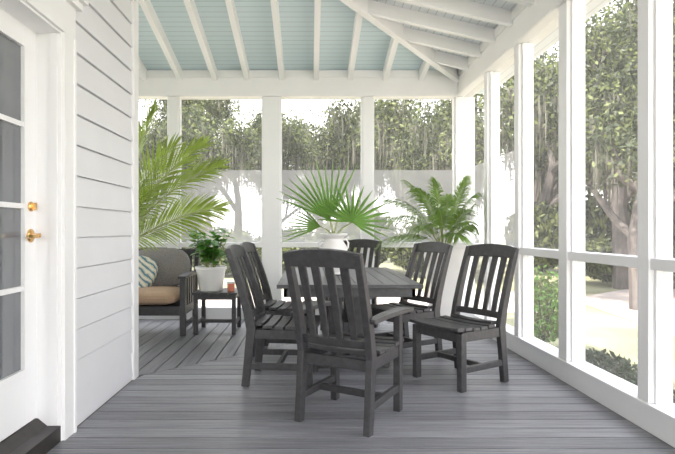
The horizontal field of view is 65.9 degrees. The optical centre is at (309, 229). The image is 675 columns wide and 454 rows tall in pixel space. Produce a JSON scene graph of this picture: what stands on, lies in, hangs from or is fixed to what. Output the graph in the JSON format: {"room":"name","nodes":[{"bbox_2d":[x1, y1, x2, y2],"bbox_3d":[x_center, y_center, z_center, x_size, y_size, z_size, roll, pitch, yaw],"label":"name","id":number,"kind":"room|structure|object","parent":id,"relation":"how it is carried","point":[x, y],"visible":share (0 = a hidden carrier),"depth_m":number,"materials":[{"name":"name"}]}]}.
{"room":"screened porch","nodes":[
{"label":"screened porch","id":0,"kind":"room"},
{"bbox_2d":[76,0,138,425],"bbox_3d":[-3.474,-0.815,0.545,4.252,3.930,7.090,0,0,0],"label":"wall","id":1,"kind":"structure","parent":0,"point":[107,31],"depth_m":3.50,"materials":[{"name":"paint"}]},
{"bbox_2d":[0,8,40,441],"bbox_3d":[-1.484,-0.025,2.315,0.101,2.090,1.030,0,0,0],"label":"door","id":2,"kind":"structure","parent":1,"relation":"in","point":[18,205],"depth_m":2.67,"materials":[{"name":"white paint"}]},
{"bbox_2d":[0,418,60,453],"bbox_3d":[-1.483,1.088,2.315,0.254,0.125,1.030,0,0,0],"label":"door threshold","id":3,"kind":"object","parent":1,"relation":"attached to","point":[35,437],"depth_m":2.65,"materials":[{"name":"grey wood"}]},
{"bbox_2d":[0,0,88,440],"bbox_3d":[-1.423,-0.090,2.315,0.275,2.480,1.410,0,0,0],"label":"door frame","id":4,"kind":"structure","parent":1,"relation":"attached to","point":[53,22],"depth_m":2.83,"materials":[{"name":"white wood"}]},
{"bbox_2d":[139,0,533,81],"bbox_3d":[-1.902,-2.354,1.867,7.712,0.916,9.734,0,0,0],"label":"ceiling beams","id":5,"kind":"structure","parent":1,"relation":"attached to","point":[386,17],"depth_m":5.60,"materials":[{"name":"white paint"}]},
{"bbox_2d":[139,70,474,318],"bbox_3d":[-1.734,-0.450,6.763,7.733,3.200,0.195,0,0,0],"label":"frame","id":6,"kind":"structure","parent":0,"point":[367,86],"depth_m":6.70,"materials":[{"name":"white paint"}]},
{"bbox_2d":[46,319,674,453],"bbox_3d":[-1.760,1.200,1.930,7.680,0.100,9.860,0,0,0],"label":"floor","id":7,"kind":"structure","parent":0,"point":[187,396],"depth_m":3.29,"materials":[{"name":"grey wood"}]},
{"bbox_2d":[139,248,199,335],"bbox_3d":[-2.165,0.684,5.997,1.665,0.934,0.853,0,0,0],"label":"loveseat","id":8,"kind":"object","parent":7,"relation":"on","point":[167,280],"visible":0.38,"depth_m":5.96,"materials":[{"name":"beige fabric"}]},
{"bbox_2d":[139,98,233,252],"bbox_3d":[-1.935,-0.073,5.153,2.425,2.445,1.742,0,0,0],"label":"potted palm","id":9,"kind":"object","parent":7,"relation":"on","point":[148,190],"visible":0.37,"depth_m":5.14,"materials":[{"name":"green plant"}]},
{"bbox_2d":[192,288,240,334],"bbox_3d":[-1.050,0.920,5.950,0.494,0.460,0.500,0,0,0],"label":"side table","id":10,"kind":"object","parent":7,"relation":"on","point":[224,294],"visible":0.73,"depth_m":5.73,"materials":[{"name":"black wood"}]},
{"bbox_2d":[185,224,234,291],"bbox_3d":[-1.123,0.308,5.931,0.610,0.761,0.436,0,0,0],"label":"rubber plant","id":11,"kind":"object","parent":10,"relation":"on","point":[210,277],"visible":0.98,"depth_m":5.84,"materials":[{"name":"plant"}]},
{"bbox_2d":[227,281,234,291],"bbox_3d":[-0.890,0.635,5.860,0.086,0.108,0.086,0,0,0],"label":"candle jar","id":12,"kind":"object","parent":10,"relation":"on","point":[231,284],"visible":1,"depth_m":5.83,"materials":[{"name":"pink glass"}]},
{"bbox_2d":[225,244,320,386],"bbox_3d":[-0.272,0.632,4.037,0.701,1.041,0.496,0,0,6],"label":"dining chair","id":13,"kind":"object","parent":7,"relation":"on","point":[262,329],"visible":0.86,"depth_m":3.83,"materials":[{"name":"black wood"}]},
{"bbox_2d":[239,242,316,356],"bbox_3d":[-0.291,0.632,4.929,0.701,1.041,0.496,0,0,7],"label":"dining chair","id":14,"kind":"object","parent":7,"relation":"on","point":[283,308],"visible":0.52,"depth_m":5.00,"materials":[{"name":"black wood"}]},
{"bbox_2d":[283,248,413,436],"bbox_3d":[0.225,0.627,3.183,0.653,1.051,0.723,0,0,30],"label":"armchair","id":15,"kind":"object","parent":7,"relation":"on","point":[378,351],"visible":1,"depth_m":3.02,"materials":[{"name":"black wood"}]},
{"bbox_2d":[277,267,423,367],"bbox_3d":[0.300,0.775,4.805,1.100,0.730,1.830,0,0,0],"label":"dining table","id":16,"kind":"object","parent":7,"relation":"on","point":[382,281],"visible":0.45,"depth_m":4.30,"materials":[{"name":"grey wood"}]},
{"bbox_2d":[277,161,393,274],"bbox_3d":[0.230,-0.119,4.920,1.091,1.057,0.614,0,0,0],"label":"fan palm","id":17,"kind":"object","parent":16,"relation":"on","point":[327,209],"visible":0.88,"depth_m":4.77,"materials":[{"name":"green plant"}]},
{"bbox_2d":[320,239,381,329],"bbox_3d":[0.487,0.632,6.102,0.496,1.041,0.701,0,0,30],"label":"dining chair","id":18,"kind":"object","parent":7,"relation":"on","point":[356,243],"visible":0.18,"depth_m":6.29,"materials":[{"name":"black wood"}]},
{"bbox_2d":[371,242,452,357],"bbox_3d":[0.902,0.632,4.816,0.701,1.041,0.496,0,0,-30],"label":"dining chair","id":19,"kind":"object","parent":7,"relation":"on","point":[444,250],"visible":0.73,"depth_m":4.82,"materials":[{"name":"black wood"}]},
{"bbox_2d":[367,175,481,315],"bbox_3d":[1.249,0.257,5.802,1.388,1.786,1.034,0,0,-4],"label":"potted fern","id":20,"kind":"object","parent":7,"relation":"on","point":[458,250],"visible":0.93,"depth_m":5.80,"materials":[{"name":"plant"}]},
{"bbox_2d":[409,244,518,392],"bbox_3d":[1.201,0.632,4.038,0.701,1.041,0.496,0,0,-32],"label":"dining chair","id":21,"kind":"object","parent":7,"relation":"on","point":[459,329],"visible":1,"depth_m":4.01,"materials":[{"name":"black wood"}]},
{"bbox_2d":[139,0,611,93],"bbox_3d":[-1.740,-2.361,1.950,8.520,0.897,10.700,0,0,0],"label":"ceiling","id":22,"kind":"structure","parent":0,"point":[255,19],"depth_m":5.92,"materials":[{"name":"wood"}]},
{"bbox_2d":[457,0,674,447],"bbox_3d":[1.992,-0.450,1.840,0.215,3.200,9.720,0,0,0],"label":"frame","id":23,"kind":"structure","parent":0,"point":[649,405],"depth_m":3.87,"materials":[{"name":"white paint"}]},
{"label":"outside","id":24,"kind":"structure","parent":0,"visible":0},
{"bbox_2d":[157,240,674,395],"bbox_3d":[0.000,1.594,25.000,120.000,0.012,110.000,0,0,0],"label":"lawn","id":25,"kind":"structure","parent":24,"point":[610,324],"depth_m":10.27,"materials":[{"name":"green plant"}]},
{"bbox_2d":[139,200,204,248],"bbox_3d":[-5.400,0.204,18.640,3.643,2.826,2.743,0,0,-1],"label":"shrub","id":26,"kind":"object","parent":25,"relation":"on","point":[159,213],"visible":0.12,"depth_m":17.89,"materials":[{"name":"green plant"}]},
{"bbox_2d":[139,104,219,208],"bbox_3d":[-6.531,-1.829,21.134,4.934,6.930,5.468,0,0,44],"label":"oak tree","id":27,"kind":"object","parent":25,"relation":"on","point":[155,138],"visible":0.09,"depth_m":21.01,"materials":[{"name":"green plant"}]},
{"bbox_2d":[140,100,256,229],"bbox_3d":[-5.903,-3.764,26.598,6.261,10.839,7.266,0,0,5],"label":"oak tree","id":28,"kind":"object","parent":25,"relation":"on","point":[216,108],"visible":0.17,"depth_m":25.71,"materials":[{"name":"green plant"}]},
{"bbox_2d":[150,110,261,264],"bbox_3d":[-3.475,-1.143,18.265,3.947,5.544,4.374,0,0,-7],"label":"oak tree","id":29,"kind":"object","parent":25,"relation":"on","point":[241,147],"visible":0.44,"depth_m":17.17,"materials":[{"name":"green plant"}]},
{"bbox_2d":[182,226,261,274],"bbox_3d":[-3.002,0.704,18.105,3.643,1.814,2.743,0,0,10],"label":"shrub","id":30,"kind":"object","parent":25,"relation":"on","point":[239,235],"visible":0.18,"depth_m":17.46,"materials":[{"name":"green plant"}]},
{"bbox_2d":[237,100,338,234],"bbox_3d":[-0.697,-1.829,22.622,5.468,6.930,4.934,0,0,-25],"label":"oak tree","id":31,"kind":"object","parent":25,"relation":"on","point":[289,137],"visible":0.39,"depth_m":21.78,"materials":[{"name":"green plant"}]},
{"bbox_2d":[261,227,324,269],"bbox_3d":[-0.608,0.708,19.495,2.743,1.807,3.643,0,0,-36],"label":"shrub","id":32,"kind":"object","parent":25,"relation":"on","point":[308,237],"visible":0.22,"depth_m":18.60,"materials":[{"name":"green plant"}]},
{"bbox_2d":[283,110,359,234],"bbox_3d":[0.919,-2.956,33.920,9.555,9.142,5.650,0,0,-38],"label":"oak tree","id":33,"kind":"object","parent":25,"relation":"on","point":[302,119],"visible":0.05,"depth_m":33.22,"materials":[{"name":"green plant"}]},
{"bbox_2d":[295,100,393,207],"bbox_3d":[1.896,-2.576,24.754,5.179,8.380,8.758,0,0,2],"label":"oak tree","id":34,"kind":"object","parent":25,"relation":"on","point":[341,149],"visible":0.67,"depth_m":23.10,"materials":[{"name":"green plant"}]},
{"bbox_2d":[318,205,398,265],"bbox_3d":[1.806,0.297,19.582,3.643,2.639,2.743,0,0,39],"label":"shrub","id":35,"kind":"object","parent":25,"relation":"on","point":[354,232],"visible":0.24,"depth_m":18.65,"materials":[{"name":"green plant"}]},
{"bbox_2d":[347,88,504,222],"bbox_3d":[4.354,-2.197,19.582,7.962,7.618,4.708,0,0,-36],"label":"oak tree","id":36,"kind":"object","parent":25,"relation":"on","point":[392,113],"visible":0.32,"depth_m":17.68,"materials":[{"name":"green plant"}]},
{"bbox_2d":[382,220,479,272],"bbox_3d":[4.204,0.588,18.010,3.643,2.049,2.743,0,0,-31],"label":"shrub","id":37,"kind":"object","parent":25,"relation":"on","point":[400,256],"visible":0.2,"depth_m":17.39,"materials":[{"name":"green plant"}]},
{"bbox_2d":[382,108,483,220],"bbox_3d":[6.037,-2.515,27.251,6.561,8.316,5.921,0,0,-25],"label":"oak tree","id":38,"kind":"object","parent":25,"relation":"on","point":[412,198],"visible":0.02,"depth_m":24.98,"materials":[{"name":"green plant"}]},
{"bbox_2d":[380,100,507,240],"bbox_3d":[4.147,-1.247,15.918,3.531,5.714,5.972,0,0,23],"label":"oak tree","id":39,"kind":"object","parent":25,"relation":"on","point":[430,155],"visible":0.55,"depth_m":14.76,"materials":[{"name":"green plant"}]},
{"bbox_2d":[500,128,553,197],"bbox_3d":[14.597,-3.200,29.291,6.908,9.702,7.655,0,0,37],"label":"oak tree","id":40,"kind":"object","parent":25,"relation":"on","point":[511,153],"visible":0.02,"depth_m":29.37,"materials":[{"name":"green plant"}]},
{"bbox_2d":[502,196,558,271],"bbox_3d":[8.491,0.183,19.123,2.743,2.869,3.643,0,0,0],"label":"shrub","id":41,"kind":"object","parent":25,"relation":"on","point":[549,220],"visible":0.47,"depth_m":18.12,"materials":[{"name":"green plant"}]},
{"bbox_2d":[513,265,558,342],"bbox_3d":[3.190,1.035,7.100,0.761,1.138,0.772,0,0,0],"label":"shrub","id":42,"kind":"object","parent":25,"relation":"on","point":[546,326],"visible":0.56,"depth_m":6.97,"materials":[{"name":"green plant"}]},
{"bbox_2d":[533,282,558,326],"bbox_3d":[3.895,1.204,8.292,0.695,0.796,0.685,0,0,33],"label":"shrub","id":43,"kind":"object","parent":25,"relation":"on","point":[542,303],"visible":0.12,"depth_m":8.25,"materials":[{"name":"green plant"}]},
{"bbox_2d":[500,31,600,205],"bbox_3d":[10.780,-3.436,22.809,8.010,10.117,9.044,0,0,-42],"label":"oak tree","id":44,"kind":"object","parent":25,"relation":"on","point":[536,193],"visible":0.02,"depth_m":22.93,"materials":[{"name":"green plant"}]},
{"bbox_2d":[500,55,601,194],"bbox_3d":[13.963,-4.739,30.378,8.587,12.810,7.400,0,0,21],"label":"oak tree","id":45,"kind":"object","parent":25,"relation":"on","point":[540,55],"visible":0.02,"depth_m":30.76,"materials":[{"name":"green plant"}]},
{"bbox_2d":[510,125,602,198],"bbox_3d":[11.655,-2.576,23.816,5.179,8.380,8.758,0,0,13],"label":"oak tree","id":46,"kind":"object","parent":25,"relation":"on","point":[537,161],"visible":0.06,"depth_m":22.73,"materials":[{"name":"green plant"}]},
{"bbox_2d":[500,4,630,273],"bbox_3d":[9.338,-2.978,18.703,7.282,9.197,8.222,0,0,-36],"label":"oak tree","id":47,"kind":"object","parent":25,"relation":"on","point":[547,192],"visible":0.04,"depth_m":18.83,"materials":[{"name":"green plant"}]},
{"bbox_2d":[500,0,634,288],"bbox_3d":[9.365,-2.978,15.094,8.222,9.197,7.282,0,0,-10],"label":"oak tree","id":48,"kind":"object","parent":25,"relation":"on","point":[619,206],"visible":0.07,"depth_m":14.44,"materials":[{"name":"green plant"}]},
{"bbox_2d":[472,6,674,310],"bbox_3d":[6.579,-1.437,10.683,6.370,6.095,3.767,0,0,37],"label":"oak tree","id":49,"kind":"object","parent":25,"relation":"on","point":[599,149],"visible":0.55,"depth_m":10.86,"materials":[{"name":"green plant"}]},
{"bbox_2d":[553,192,611,247],"bbox_3d":[10.191,0.062,18.793,2.743,3.114,3.643,0,0,1],"label":"shrub","id":50,"kind":"object","parent":25,"relation":"on","point":[597,222],"visible":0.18,"depth_m":17.60,"materials":[{"name":"green plant"}]},
{"bbox_2d":[557,347,637,385],"bbox_3d":[2.891,1.414,5.303,0.806,0.394,1.281,0,0,0],"label":"shrub","id":51,"kind":"object","parent":25,"relation":"on","point":[623,369],"visible":0.25,"depth_m":5.10,"materials":[{"name":"green plant"}]},
{"bbox_2d":[585,0,674,187],"bbox_3d":[8.943,-2.788,11.852,5.945,8.868,5.123,0,0,25],"label":"oak tree","id":52,"kind":"object","parent":25,"relation":"on","point":[629,9],"visible":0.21,"depth_m":11.76,"materials":[{"name":"green plant"}]},
{"bbox_2d":[585,237,674,283],"bbox_3d":[9.002,0.867,14.993,3.036,1.484,2.286,0,0,-15],"label":"shrub","id":53,"kind":"object","parent":25,"relation":"on","point":[603,272],"visible":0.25,"depth_m":14.68,"materials":[{"name":"green plant"}]},
{"bbox_2d":[588,72,674,288],"bbox_3d":[9.345,-1.829,13.223,5.468,6.930,4.934,0,0,-37],"label":"oak tree","id":54,"kind":"object","parent":25,"relation":"on","point":[620,96],"visible":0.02,"depth_m":14.00,"materials":[{"name":"green plant"}]},
{"bbox_2d":[606,194,674,273],"bbox_3d":[11.901,0.042,17.238,3.643,3.155,2.743,0,0,5],"label":"shrub","id":55,"kind":"object","parent":25,"relation":"on","point":[629,206],"visible":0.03,"depth_m":17.19,"materials":[{"name":"green plant"}]},
{"bbox_2d":[673,177,674,226],"bbox_3d":[12.456,-1.657,13.798,4.688,6.584,5.194,0,0,-22],"label":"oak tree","id":56,"kind":"object","parent":25,"relation":"on","point":[673,177],"visible":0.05,"depth_m":14.65,"materials":[{"name":"green plant"}]}
]}

